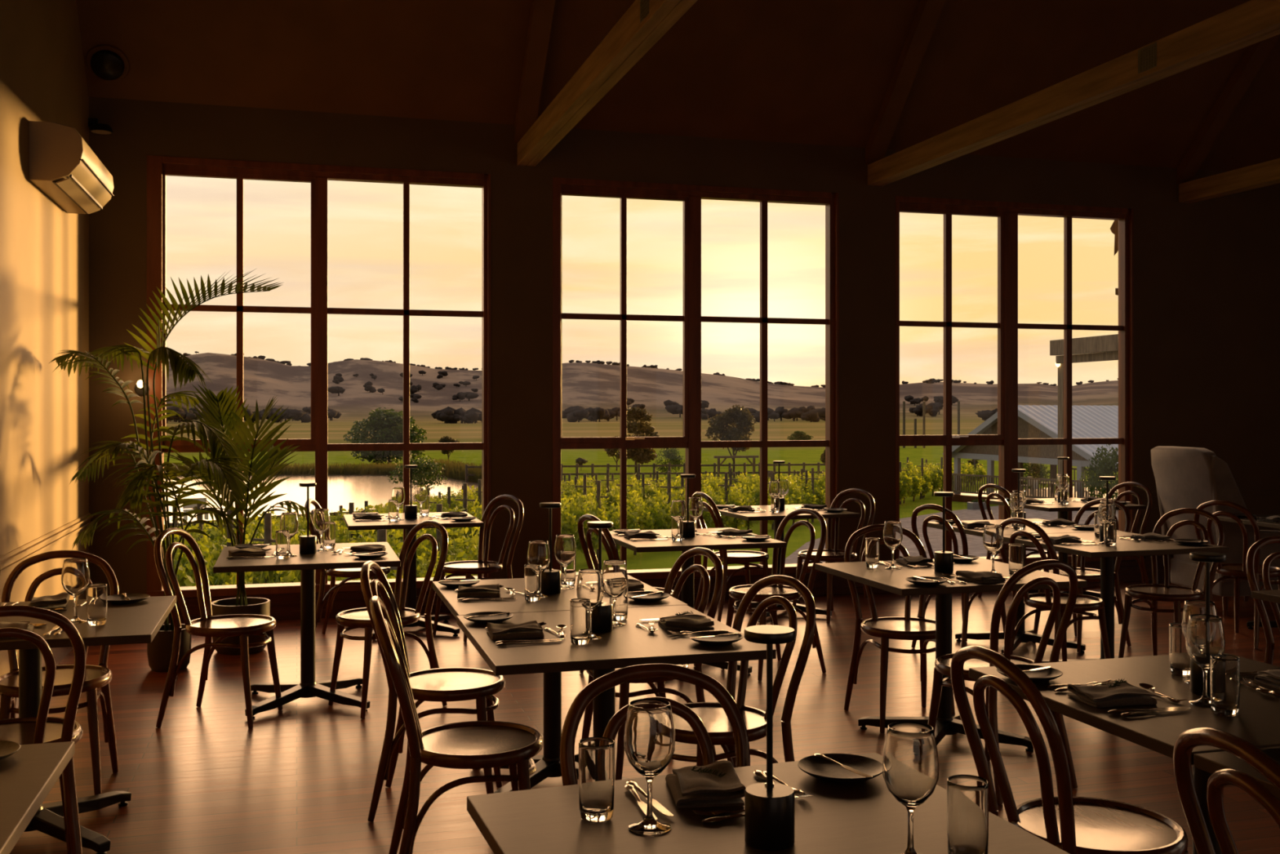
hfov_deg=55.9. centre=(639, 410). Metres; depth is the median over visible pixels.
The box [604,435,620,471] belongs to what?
tree
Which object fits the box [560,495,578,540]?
vine
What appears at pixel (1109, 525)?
water glass
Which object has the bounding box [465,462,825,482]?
rail fence
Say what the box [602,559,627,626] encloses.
wine glass
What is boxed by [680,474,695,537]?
table lamp
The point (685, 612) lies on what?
rosemary sprig
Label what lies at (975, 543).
gravel drive
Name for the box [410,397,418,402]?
tree
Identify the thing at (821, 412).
tree
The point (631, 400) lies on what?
tree
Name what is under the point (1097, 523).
water glass
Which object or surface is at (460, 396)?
tree
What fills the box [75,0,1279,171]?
ceiling
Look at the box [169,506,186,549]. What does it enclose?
trellis post
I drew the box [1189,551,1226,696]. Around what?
table lamp
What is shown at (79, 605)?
fork
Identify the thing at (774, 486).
wine glass
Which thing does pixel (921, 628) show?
bentwood chair
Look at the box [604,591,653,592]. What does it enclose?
fork
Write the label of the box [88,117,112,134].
spotlight
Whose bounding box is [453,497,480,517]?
vine
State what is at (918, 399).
tree
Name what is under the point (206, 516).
garden bench
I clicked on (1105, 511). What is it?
wine glass
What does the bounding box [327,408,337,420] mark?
tree
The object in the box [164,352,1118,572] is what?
ground
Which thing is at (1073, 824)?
bentwood chair
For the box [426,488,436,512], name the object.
trellis post
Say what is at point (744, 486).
vine
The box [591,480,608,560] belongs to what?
trellis post
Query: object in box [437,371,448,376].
tree
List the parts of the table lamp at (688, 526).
lamp shade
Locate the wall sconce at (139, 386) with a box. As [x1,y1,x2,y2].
[134,379,146,395]
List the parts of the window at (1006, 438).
sash, handle, sill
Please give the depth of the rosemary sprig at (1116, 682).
2.99 m
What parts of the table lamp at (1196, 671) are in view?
lamp shade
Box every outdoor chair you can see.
[1021,475,1032,493]
[1033,480,1044,496]
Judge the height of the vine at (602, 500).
1.760 m
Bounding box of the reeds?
[164,457,481,483]
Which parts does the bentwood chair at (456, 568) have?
leg, leg, seat panel, leg, frame, leg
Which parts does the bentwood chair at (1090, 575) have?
leg, leg, seat panel, leg, frame, leg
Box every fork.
[72,600,86,607]
[544,627,566,635]
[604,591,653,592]
[648,620,654,632]
[666,630,728,633]
[671,632,691,635]
[693,808,744,816]
[753,769,799,797]
[763,770,813,797]
[934,574,955,583]
[935,574,967,583]
[1047,679,1113,688]
[1054,680,1115,691]
[1152,693,1186,701]
[1242,677,1279,696]
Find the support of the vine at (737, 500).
on the ground
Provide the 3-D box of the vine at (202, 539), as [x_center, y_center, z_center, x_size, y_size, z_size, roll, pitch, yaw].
[-8.795,3.062,22.492,0.944,1.738,1.879,0,0,40]
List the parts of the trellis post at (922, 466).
post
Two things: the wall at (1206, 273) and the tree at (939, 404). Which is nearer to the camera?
the wall at (1206, 273)
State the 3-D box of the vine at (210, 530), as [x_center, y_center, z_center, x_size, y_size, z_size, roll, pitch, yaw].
[-10.274,3.402,29.892,1.036,1.478,1.958,0,0,16]
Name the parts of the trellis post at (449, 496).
post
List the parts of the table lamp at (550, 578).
lamp shade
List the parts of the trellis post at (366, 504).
post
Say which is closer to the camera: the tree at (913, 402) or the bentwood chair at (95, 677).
the bentwood chair at (95, 677)
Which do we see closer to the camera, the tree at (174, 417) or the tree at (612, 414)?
the tree at (174, 417)
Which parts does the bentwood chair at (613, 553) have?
frame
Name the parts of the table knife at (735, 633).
blade, handle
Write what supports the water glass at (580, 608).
on the dining table at (629, 644)
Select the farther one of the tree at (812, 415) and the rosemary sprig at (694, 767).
the tree at (812, 415)
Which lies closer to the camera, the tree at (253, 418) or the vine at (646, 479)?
the vine at (646, 479)
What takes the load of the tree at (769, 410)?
on the ground
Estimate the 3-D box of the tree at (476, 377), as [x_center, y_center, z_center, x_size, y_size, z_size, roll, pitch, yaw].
[-151.530,-29.682,1113.596,6.878,5.555,10.875,0,0,-11]
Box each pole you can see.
[902,401,905,448]
[914,418,916,448]
[922,401,925,448]
[957,401,959,435]
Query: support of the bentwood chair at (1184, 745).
on the floor
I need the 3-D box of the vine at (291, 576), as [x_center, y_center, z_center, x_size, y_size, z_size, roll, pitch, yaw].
[-4.692,2.794,15.527,1.019,1.797,1.695,0,0,7]
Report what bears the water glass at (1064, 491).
on the dining table at (1062, 509)
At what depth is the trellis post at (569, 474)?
58.10 m
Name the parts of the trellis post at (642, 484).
post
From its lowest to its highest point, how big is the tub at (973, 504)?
0.689 m
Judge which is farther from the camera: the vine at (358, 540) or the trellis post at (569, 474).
the trellis post at (569, 474)
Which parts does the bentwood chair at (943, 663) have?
leg, seat panel, leg, leg, frame, leg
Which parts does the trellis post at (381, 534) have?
post, cross arm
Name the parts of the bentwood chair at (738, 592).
leg, leg, seat panel, leg, frame, leg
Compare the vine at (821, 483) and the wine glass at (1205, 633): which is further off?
the vine at (821, 483)
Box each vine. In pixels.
[164,527,210,581]
[170,520,231,586]
[173,546,201,584]
[174,564,246,586]
[179,522,235,556]
[185,520,223,540]
[191,532,289,586]
[200,526,255,560]
[204,518,244,540]
[216,511,275,545]
[223,513,264,532]
[231,569,300,584]
[244,522,295,577]
[249,511,279,537]
[257,530,310,582]
[263,511,310,545]
[272,515,311,534]
[297,519,349,543]
[327,542,391,581]
[329,508,359,528]
[330,506,369,526]
[332,511,348,541]
[336,527,402,580]
[344,511,403,549]
[347,506,403,540]
[358,502,388,513]
[372,507,385,513]
[389,528,439,577]
[390,555,457,578]
[393,550,460,577]
[395,528,436,557]
[399,502,431,534]
[417,493,440,506]
[417,502,436,546]
[426,505,475,552]
[427,526,479,573]
[429,493,453,512]
[429,497,447,511]
[429,501,468,533]
[433,533,479,577]
[440,490,459,502]
[442,492,462,509]
[446,488,478,511]
[451,492,461,498]
[453,484,481,511]
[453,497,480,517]
[463,504,481,557]
[469,504,481,520]
[560,483,577,495]
[560,488,570,504]
[560,492,585,510]
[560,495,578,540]
[560,496,579,533]
[562,480,574,491]
[563,482,590,504]
[568,490,608,555]
[573,484,608,511]
[576,475,591,496]
[577,493,608,547]
[581,475,596,488]
[586,482,605,496]
[588,475,613,494]
[600,501,639,552]
[603,484,629,511]
[603,494,630,519]
[608,479,629,490]
[610,482,620,497]
[612,495,654,555]
[616,476,641,498]
[619,488,648,526]
[626,472,640,488]
[626,482,648,502]
[640,477,656,488]
[640,480,664,492]
[640,493,674,529]
[644,480,666,505]
[644,491,664,509]
[653,476,667,487]
[655,488,685,521]
[657,480,675,494]
[658,487,685,504]
[661,482,680,500]
[672,475,685,493]
[701,472,719,487]
[701,478,716,495]
[701,484,721,502]
[701,488,715,528]
[703,474,724,495]
[706,487,733,528]
[711,485,724,502]
[720,476,736,493]
[726,482,749,528]
[732,483,750,502]
[735,471,748,489]
[737,485,759,530]
[739,474,759,493]
[743,475,759,489]
[748,474,759,487]
[751,483,773,524]
[767,474,789,495]
[768,493,794,521]
[774,473,790,483]
[784,484,805,524]
[787,476,800,495]
[792,473,804,485]
[793,478,811,493]
[795,471,814,484]
[797,482,819,521]
[799,479,821,493]
[808,471,825,489]
[812,481,825,505]
[899,471,908,501]
[901,460,915,475]
[901,466,913,503]
[906,462,919,473]
[907,467,923,501]
[914,469,933,499]
[919,464,933,497]
[925,464,942,496]
[929,462,943,491]
[951,462,961,486]
[960,461,969,484]
[964,462,974,486]
[968,463,979,485]
[975,463,986,484]
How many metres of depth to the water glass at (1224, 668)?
2.83 m
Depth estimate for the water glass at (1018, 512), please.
7.27 m
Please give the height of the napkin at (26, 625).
0.038 m
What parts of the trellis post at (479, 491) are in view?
post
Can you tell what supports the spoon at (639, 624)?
on the dining table at (629, 644)
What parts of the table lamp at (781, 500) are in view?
lamp shade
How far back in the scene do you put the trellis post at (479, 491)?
39.46 m
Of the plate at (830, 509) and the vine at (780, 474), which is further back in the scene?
the vine at (780, 474)
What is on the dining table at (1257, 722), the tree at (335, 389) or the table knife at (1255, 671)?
the table knife at (1255, 671)
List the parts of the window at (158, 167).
sash, sill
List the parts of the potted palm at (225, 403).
frond stem, frond stem, frond stem, frond stem, frond stem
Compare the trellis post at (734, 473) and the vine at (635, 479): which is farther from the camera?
the trellis post at (734, 473)
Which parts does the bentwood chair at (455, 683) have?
leg, frame, leg, seat panel, leg, leg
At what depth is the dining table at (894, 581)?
5.36 m
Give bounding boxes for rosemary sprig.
[675,611,693,615]
[690,765,726,777]
[1107,678,1127,688]
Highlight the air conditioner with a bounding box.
[28,120,114,213]
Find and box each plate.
[0,740,20,759]
[106,593,150,604]
[234,543,268,548]
[352,511,377,515]
[352,551,387,558]
[438,577,479,587]
[449,516,475,521]
[463,611,513,623]
[612,528,641,533]
[627,591,670,601]
[688,631,743,645]
[715,504,736,508]
[740,534,771,541]
[797,753,882,782]
[822,507,846,512]
[905,576,947,585]
[933,519,960,524]
[953,554,978,561]
[995,664,1062,682]
[1018,532,1040,537]
[1071,524,1094,529]
[1116,500,1129,504]
[1173,538,1208,545]
[1232,513,1256,518]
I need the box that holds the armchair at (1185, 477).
[1151,445,1279,615]
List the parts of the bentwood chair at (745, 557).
leg, frame, leg, seat panel, leg, leg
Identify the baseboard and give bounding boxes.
[0,646,72,707]
[162,555,1170,624]
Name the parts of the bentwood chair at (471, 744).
frame, leg, leg, seat panel, leg, leg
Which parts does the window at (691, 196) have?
sash, handle, sill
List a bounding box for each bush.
[387,454,447,490]
[655,448,685,475]
[1023,462,1049,488]
[1079,444,1118,500]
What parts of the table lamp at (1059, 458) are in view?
lamp shade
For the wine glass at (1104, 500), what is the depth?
6.75 m
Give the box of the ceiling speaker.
[85,44,129,81]
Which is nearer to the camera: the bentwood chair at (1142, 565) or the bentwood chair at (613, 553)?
the bentwood chair at (613, 553)
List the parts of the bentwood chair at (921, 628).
leg, leg, frame, seat panel, leg, leg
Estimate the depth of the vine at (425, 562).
17.97 m
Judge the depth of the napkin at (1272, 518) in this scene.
7.85 m
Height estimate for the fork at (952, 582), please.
0.012 m
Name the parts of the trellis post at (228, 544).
post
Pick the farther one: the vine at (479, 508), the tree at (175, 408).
the tree at (175, 408)
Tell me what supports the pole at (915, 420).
on the ground
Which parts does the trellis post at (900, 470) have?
post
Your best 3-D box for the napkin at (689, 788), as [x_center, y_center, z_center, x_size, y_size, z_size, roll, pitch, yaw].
[0.123,0.701,2.269,0.134,0.037,0.166,0,0,-6]
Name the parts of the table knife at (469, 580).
handle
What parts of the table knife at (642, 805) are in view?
handle, blade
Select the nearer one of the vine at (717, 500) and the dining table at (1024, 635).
the dining table at (1024, 635)
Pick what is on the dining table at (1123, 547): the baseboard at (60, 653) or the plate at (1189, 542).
the plate at (1189, 542)
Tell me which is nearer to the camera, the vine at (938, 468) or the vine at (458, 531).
the vine at (458, 531)
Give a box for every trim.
[0,512,93,575]
[1150,487,1279,499]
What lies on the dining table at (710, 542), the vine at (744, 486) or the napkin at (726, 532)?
the napkin at (726, 532)
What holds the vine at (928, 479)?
on the ground
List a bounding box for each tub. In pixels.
[967,498,986,509]
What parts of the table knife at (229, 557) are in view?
handle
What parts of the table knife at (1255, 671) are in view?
blade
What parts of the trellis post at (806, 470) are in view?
post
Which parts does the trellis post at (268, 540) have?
cross arm, post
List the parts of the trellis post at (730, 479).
post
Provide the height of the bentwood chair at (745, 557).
0.906 m
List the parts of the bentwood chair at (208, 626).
leg, frame, leg, seat panel, leg, leg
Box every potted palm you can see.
[48,269,283,671]
[161,385,313,654]
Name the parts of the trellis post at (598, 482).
post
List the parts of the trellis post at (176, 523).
post, cross arm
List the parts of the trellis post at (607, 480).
post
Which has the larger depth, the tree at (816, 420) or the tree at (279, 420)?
the tree at (816, 420)
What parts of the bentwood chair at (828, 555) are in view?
leg, seat panel, leg, leg, frame, leg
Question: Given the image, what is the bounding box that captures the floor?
[9,579,1279,853]
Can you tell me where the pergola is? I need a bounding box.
[1049,333,1118,474]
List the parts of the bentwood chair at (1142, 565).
leg, frame, leg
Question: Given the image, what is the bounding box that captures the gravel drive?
[785,505,1118,564]
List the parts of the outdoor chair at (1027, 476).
backrest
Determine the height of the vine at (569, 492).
1.823 m
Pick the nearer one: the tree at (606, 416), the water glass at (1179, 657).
the water glass at (1179, 657)
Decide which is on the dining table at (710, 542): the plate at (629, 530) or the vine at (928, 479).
the plate at (629, 530)
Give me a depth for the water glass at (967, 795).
1.88 m
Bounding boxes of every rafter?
[514,0,555,142]
[865,0,945,164]
[1110,220,1118,295]
[1176,34,1279,182]
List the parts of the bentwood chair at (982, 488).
leg, frame, leg, leg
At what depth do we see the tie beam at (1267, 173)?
9.96 m
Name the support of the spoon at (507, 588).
on the dining table at (548, 765)
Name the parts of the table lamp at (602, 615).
lamp shade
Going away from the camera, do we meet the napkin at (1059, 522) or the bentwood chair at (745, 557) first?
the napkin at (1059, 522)
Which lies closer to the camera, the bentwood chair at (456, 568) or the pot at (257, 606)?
the pot at (257, 606)
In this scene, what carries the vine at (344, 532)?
on the ground
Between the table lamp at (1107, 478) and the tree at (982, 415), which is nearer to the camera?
the table lamp at (1107, 478)
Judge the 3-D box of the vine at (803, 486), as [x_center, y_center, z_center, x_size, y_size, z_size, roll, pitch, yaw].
[7.086,3.870,53.614,1.036,1.660,1.957,0,0,36]
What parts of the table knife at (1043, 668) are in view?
blade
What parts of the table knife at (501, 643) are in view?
handle, blade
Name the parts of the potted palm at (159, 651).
frond stem, frond stem, frond stem, frond stem, frond stem, frond stem, frond stem, frond stem, frond stem, frond stem, frond stem, frond stem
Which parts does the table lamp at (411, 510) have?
lamp shade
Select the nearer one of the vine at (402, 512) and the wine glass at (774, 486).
the wine glass at (774, 486)
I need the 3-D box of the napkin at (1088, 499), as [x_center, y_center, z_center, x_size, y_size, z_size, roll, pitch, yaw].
[3.595,0.701,9.538,0.166,0.038,0.134,0,0,-4]
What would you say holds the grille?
attached to the ceiling speaker
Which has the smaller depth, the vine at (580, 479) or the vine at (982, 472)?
the vine at (580, 479)
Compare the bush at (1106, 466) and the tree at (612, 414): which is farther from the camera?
the tree at (612, 414)
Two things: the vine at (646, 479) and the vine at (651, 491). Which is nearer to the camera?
the vine at (651, 491)
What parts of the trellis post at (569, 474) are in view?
post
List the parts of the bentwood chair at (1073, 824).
leg, frame, seat panel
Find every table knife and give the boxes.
[43,625,59,635]
[53,627,62,635]
[121,593,129,599]
[226,556,269,558]
[227,555,274,557]
[234,544,262,546]
[354,551,384,555]
[355,520,380,520]
[438,579,479,582]
[457,597,514,599]
[462,598,516,600]
[466,612,510,618]
[495,638,564,643]
[496,640,561,645]
[624,783,657,820]
[626,780,674,817]
[630,538,657,539]
[631,591,663,597]
[640,618,659,621]
[689,632,741,638]
[737,511,762,512]
[813,753,872,777]
[913,576,939,582]
[1022,666,1050,671]
[1060,542,1097,544]
[1065,543,1097,545]
[1107,706,1187,713]
[1120,707,1191,715]
[1178,538,1203,541]
[1240,671,1257,674]
[1240,673,1264,675]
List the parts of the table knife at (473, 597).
handle, blade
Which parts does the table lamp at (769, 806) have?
lamp shade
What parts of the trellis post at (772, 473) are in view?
post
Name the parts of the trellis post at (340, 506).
post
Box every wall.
[0,0,88,675]
[88,97,1279,595]
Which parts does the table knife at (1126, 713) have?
handle, blade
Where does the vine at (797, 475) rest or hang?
on the ground
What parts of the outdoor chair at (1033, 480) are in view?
backrest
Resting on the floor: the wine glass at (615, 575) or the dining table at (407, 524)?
the dining table at (407, 524)
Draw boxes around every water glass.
[86,582,106,626]
[275,529,288,559]
[323,521,335,548]
[388,500,398,521]
[419,495,429,515]
[524,564,541,601]
[560,556,575,585]
[569,598,591,644]
[578,736,614,822]
[609,585,627,620]
[671,515,683,541]
[685,514,697,526]
[770,493,779,512]
[865,537,879,568]
[946,774,988,853]
[1008,542,1023,575]
[1013,506,1024,529]
[1054,483,1059,500]
[1060,486,1069,504]
[1094,512,1101,537]
[1103,519,1116,546]
[1168,622,1190,675]
[1210,653,1239,716]
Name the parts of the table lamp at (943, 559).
lamp shade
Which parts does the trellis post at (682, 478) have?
post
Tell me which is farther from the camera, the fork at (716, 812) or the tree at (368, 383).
the tree at (368, 383)
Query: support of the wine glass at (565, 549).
on the dining table at (548, 765)
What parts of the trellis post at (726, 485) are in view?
post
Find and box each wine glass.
[61,557,89,623]
[280,511,298,556]
[312,508,330,551]
[391,486,404,519]
[414,484,427,516]
[527,540,550,597]
[554,533,576,589]
[576,568,604,639]
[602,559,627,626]
[623,698,675,835]
[671,499,686,539]
[688,497,702,534]
[768,480,781,511]
[779,479,788,509]
[882,721,939,853]
[883,520,902,569]
[982,524,1004,574]
[1008,492,1024,528]
[1012,489,1026,506]
[1056,474,1066,501]
[1057,475,1069,503]
[1097,502,1115,543]
[1100,499,1115,515]
[1181,600,1217,684]
[1185,613,1225,707]
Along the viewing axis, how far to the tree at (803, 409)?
538.63 m
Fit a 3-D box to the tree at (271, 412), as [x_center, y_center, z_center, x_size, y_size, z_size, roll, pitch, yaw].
[-142.286,2.845,469.755,10.790,6.040,5.774,0,0,-34]
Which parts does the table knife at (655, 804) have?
handle, blade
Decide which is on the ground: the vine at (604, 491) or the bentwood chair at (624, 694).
the vine at (604, 491)
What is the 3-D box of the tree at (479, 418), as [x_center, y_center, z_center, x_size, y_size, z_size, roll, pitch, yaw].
[-59.214,3.168,441.194,8.065,4.942,4.725,0,0,4]
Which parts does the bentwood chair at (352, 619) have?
leg, leg, seat panel, frame, leg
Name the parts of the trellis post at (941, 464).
post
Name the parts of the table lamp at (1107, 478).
lamp shade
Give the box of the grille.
[90,49,124,79]
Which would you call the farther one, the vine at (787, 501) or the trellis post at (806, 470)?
the trellis post at (806, 470)
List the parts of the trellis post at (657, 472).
post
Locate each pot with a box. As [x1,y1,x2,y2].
[146,623,191,671]
[211,597,270,654]
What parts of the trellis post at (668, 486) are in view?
post, cross arm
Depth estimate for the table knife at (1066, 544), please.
6.44 m
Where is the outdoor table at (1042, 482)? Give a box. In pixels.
[1041,481,1055,497]
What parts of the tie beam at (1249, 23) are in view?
nail plate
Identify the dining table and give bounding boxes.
[0,595,176,853]
[0,741,75,853]
[213,542,400,719]
[342,511,484,639]
[432,574,688,793]
[456,604,776,780]
[466,752,1069,853]
[597,527,786,675]
[702,504,860,622]
[814,557,1087,751]
[927,518,1122,653]
[968,652,1279,853]
[985,497,1146,599]
[1003,531,1229,662]
[1193,746,1279,799]
[1217,514,1279,629]
[1251,589,1279,603]
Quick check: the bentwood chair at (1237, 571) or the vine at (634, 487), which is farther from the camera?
the vine at (634, 487)
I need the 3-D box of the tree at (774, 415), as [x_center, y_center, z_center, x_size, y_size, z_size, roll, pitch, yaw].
[57.494,3.145,518.871,4.797,5.018,7.762,0,0,43]
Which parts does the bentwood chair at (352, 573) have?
frame, leg, leg, seat panel, leg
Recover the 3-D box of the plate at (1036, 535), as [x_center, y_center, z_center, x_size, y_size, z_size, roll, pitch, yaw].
[2.219,0.710,6.836,0.171,0.020,0.171,0,0,25]
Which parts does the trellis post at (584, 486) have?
post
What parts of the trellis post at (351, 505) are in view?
post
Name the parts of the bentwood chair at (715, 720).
leg, seat panel, leg, frame, leg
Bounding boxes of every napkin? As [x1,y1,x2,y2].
[0,621,33,638]
[28,591,70,608]
[228,546,266,556]
[350,544,386,552]
[352,513,382,519]
[440,511,467,518]
[457,583,500,597]
[486,620,544,639]
[623,530,657,539]
[627,578,644,591]
[657,613,714,630]
[665,760,746,808]
[716,528,752,536]
[727,505,755,511]
[800,503,826,509]
[895,555,933,565]
[955,570,1005,583]
[961,520,993,528]
[1026,498,1043,503]
[1041,534,1081,543]
[1042,518,1075,525]
[1066,681,1156,707]
[1080,496,1106,502]
[1130,532,1170,540]
[1253,667,1279,689]
[1256,515,1279,522]
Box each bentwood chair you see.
[0,550,119,795]
[0,604,85,853]
[154,527,283,728]
[304,497,391,634]
[328,520,448,718]
[360,560,505,822]
[369,595,543,853]
[432,494,524,641]
[560,663,750,786]
[577,514,673,673]
[581,546,723,780]
[671,574,815,767]
[691,491,772,622]
[720,508,826,680]
[792,488,875,623]
[844,524,955,733]
[911,503,1006,648]
[928,559,1078,804]
[950,644,1188,853]
[977,484,1051,597]
[999,517,1111,662]
[1031,498,1131,652]
[1076,481,1152,600]
[1118,507,1224,657]
[1173,727,1279,853]
[1193,500,1279,648]
[1245,536,1279,664]
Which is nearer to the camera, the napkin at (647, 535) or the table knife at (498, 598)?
the table knife at (498, 598)
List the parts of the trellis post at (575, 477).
post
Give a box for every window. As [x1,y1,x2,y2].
[146,155,490,597]
[552,177,839,579]
[895,195,1135,564]
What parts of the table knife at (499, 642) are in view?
handle, blade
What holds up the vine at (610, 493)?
on the ground
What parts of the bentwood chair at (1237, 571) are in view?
leg, frame, leg, seat panel, leg, leg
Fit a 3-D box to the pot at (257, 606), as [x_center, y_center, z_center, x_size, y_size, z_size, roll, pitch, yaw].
[-2.446,1.320,7.383,0.344,0.300,0.344,0,0,-16]
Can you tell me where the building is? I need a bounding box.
[942,404,1118,504]
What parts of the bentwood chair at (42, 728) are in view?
seat panel, frame, leg, leg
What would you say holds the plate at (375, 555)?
on the dining table at (308, 687)
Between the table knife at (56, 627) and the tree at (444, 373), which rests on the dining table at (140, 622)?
the table knife at (56, 627)
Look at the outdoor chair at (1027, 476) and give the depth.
61.86 m
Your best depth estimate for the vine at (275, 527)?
25.01 m
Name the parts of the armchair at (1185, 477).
backrest, seat, leg, leg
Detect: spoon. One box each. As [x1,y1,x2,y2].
[48,608,63,611]
[504,587,524,595]
[555,624,566,637]
[635,622,657,631]
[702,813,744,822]
[1138,683,1180,702]
[1240,680,1273,693]
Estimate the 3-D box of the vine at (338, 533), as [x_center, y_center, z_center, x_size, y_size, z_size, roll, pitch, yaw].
[-6.958,3.208,26.295,0.944,1.627,1.879,0,0,27]
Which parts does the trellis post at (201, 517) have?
post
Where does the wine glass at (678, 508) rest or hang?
on the dining table at (710, 542)
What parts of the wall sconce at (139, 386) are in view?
bulb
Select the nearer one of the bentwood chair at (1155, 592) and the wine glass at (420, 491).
the bentwood chair at (1155, 592)
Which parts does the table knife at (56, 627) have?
handle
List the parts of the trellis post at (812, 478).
post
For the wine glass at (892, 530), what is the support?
on the dining table at (894, 581)
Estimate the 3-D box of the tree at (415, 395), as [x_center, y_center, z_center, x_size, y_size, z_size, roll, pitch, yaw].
[-154.159,-8.611,824.912,11.518,6.156,7.623,0,0,12]
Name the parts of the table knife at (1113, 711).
handle, blade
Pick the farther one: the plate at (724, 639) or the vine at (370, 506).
the vine at (370, 506)
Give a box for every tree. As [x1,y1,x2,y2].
[166,405,192,422]
[166,409,178,422]
[176,411,196,422]
[180,407,201,422]
[235,408,253,419]
[244,411,262,422]
[258,408,265,422]
[261,409,284,419]
[271,408,282,422]
[278,360,291,364]
[278,408,304,421]
[295,409,311,422]
[302,406,311,413]
[327,386,345,395]
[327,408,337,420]
[327,411,333,417]
[331,411,341,420]
[332,378,339,383]
[333,374,342,379]
[342,407,426,464]
[363,381,373,387]
[364,385,376,392]
[377,388,384,394]
[400,372,412,377]
[409,386,418,394]
[409,393,422,399]
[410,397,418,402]
[417,370,426,375]
[431,382,446,390]
[431,406,455,422]
[435,408,457,423]
[436,373,443,378]
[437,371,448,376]
[437,435,459,460]
[447,413,462,423]
[452,392,465,401]
[453,407,471,422]
[457,391,479,400]
[458,381,471,386]
[460,413,471,423]
[462,411,478,423]
[468,408,479,422]
[471,388,478,392]
[472,375,479,380]
[474,413,481,422]
[561,408,571,417]
[564,405,582,420]
[566,406,589,422]
[575,457,587,465]
[584,407,609,422]
[587,415,595,421]
[592,413,611,422]
[600,409,616,421]
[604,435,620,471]
[607,407,620,420]
[616,406,658,479]
[626,398,634,404]
[631,404,645,408]
[649,364,657,368]
[663,399,679,406]
[665,404,682,417]
[701,400,708,408]
[701,408,708,419]
[701,413,706,418]
[705,404,756,475]
[706,408,716,418]
[743,407,757,413]
[751,410,759,422]
[767,407,774,420]
[768,412,779,421]
[771,408,787,421]
[781,410,803,421]
[786,409,799,420]
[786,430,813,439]
[797,406,814,421]
[800,409,817,422]
[806,405,824,409]
[807,410,820,422]
[814,408,825,421]
[819,449,825,463]
[904,395,913,404]
[908,404,922,416]
[909,399,919,405]
[911,397,922,404]
[920,395,928,401]
[924,379,935,383]
[925,401,943,413]
[925,404,939,416]
[933,396,943,404]
[951,395,958,404]
[952,379,961,382]
[966,458,982,469]
[975,408,997,420]
[986,380,994,384]
[988,410,995,416]
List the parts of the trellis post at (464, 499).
post, cross arm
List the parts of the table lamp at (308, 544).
lamp shade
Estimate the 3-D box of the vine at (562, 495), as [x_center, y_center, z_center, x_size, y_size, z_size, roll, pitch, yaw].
[-2.950,3.679,44.014,1.019,1.650,1.695,0,0,11]
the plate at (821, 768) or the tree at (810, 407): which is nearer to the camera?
the plate at (821, 768)
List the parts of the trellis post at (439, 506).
post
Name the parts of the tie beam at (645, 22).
nail plate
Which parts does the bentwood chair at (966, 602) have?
leg, frame, leg, leg, leg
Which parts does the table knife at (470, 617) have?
handle, blade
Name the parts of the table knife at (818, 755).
handle, blade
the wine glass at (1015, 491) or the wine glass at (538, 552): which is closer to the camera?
the wine glass at (538, 552)
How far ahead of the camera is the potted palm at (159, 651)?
6.38 m
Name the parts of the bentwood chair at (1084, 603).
leg, frame, leg, leg, seat panel, leg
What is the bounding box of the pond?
[164,474,478,526]
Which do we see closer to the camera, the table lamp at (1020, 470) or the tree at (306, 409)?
the table lamp at (1020, 470)
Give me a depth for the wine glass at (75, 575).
4.07 m
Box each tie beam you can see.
[517,0,697,166]
[867,0,1279,186]
[1178,158,1279,203]
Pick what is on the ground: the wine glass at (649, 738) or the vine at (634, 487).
the vine at (634, 487)
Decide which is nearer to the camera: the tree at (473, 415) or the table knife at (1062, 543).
the table knife at (1062, 543)
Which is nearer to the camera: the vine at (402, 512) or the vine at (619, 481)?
the vine at (402, 512)
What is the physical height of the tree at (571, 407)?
8.599 m
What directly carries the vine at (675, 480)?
on the ground
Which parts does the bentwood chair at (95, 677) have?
leg, leg, seat panel, frame, leg, leg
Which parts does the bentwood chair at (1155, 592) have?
leg, leg, seat panel, leg, frame, leg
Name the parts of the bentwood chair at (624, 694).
leg, leg, leg, frame, leg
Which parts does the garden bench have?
leg, backrest, leg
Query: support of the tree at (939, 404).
on the ground
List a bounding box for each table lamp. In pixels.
[299,482,316,554]
[404,464,417,519]
[539,502,560,594]
[586,520,613,632]
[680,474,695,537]
[744,624,795,850]
[773,460,785,510]
[933,491,953,573]
[1011,468,1026,526]
[1057,457,1068,502]
[1098,475,1115,541]
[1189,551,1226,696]
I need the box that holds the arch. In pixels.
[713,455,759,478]
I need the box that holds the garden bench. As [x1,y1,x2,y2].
[182,497,208,520]
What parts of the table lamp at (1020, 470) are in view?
lamp shade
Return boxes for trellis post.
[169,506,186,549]
[187,503,204,541]
[217,503,236,573]
[253,512,275,582]
[333,505,347,520]
[340,502,354,541]
[358,500,373,511]
[377,528,397,577]
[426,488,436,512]
[436,503,453,553]
[441,486,456,508]
[455,483,475,512]
[471,479,481,506]
[564,473,573,484]
[568,476,578,491]
[577,473,592,502]
[591,474,601,484]
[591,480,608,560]
[600,469,614,492]
[608,473,617,479]
[635,472,650,499]
[650,471,663,488]
[660,471,678,521]
[678,477,685,500]
[717,472,734,527]
[723,467,737,492]
[727,472,740,484]
[767,471,774,529]
[800,470,808,492]
[805,467,819,522]
[899,462,906,504]
[916,457,928,498]
[937,457,943,491]
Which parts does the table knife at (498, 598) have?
handle, blade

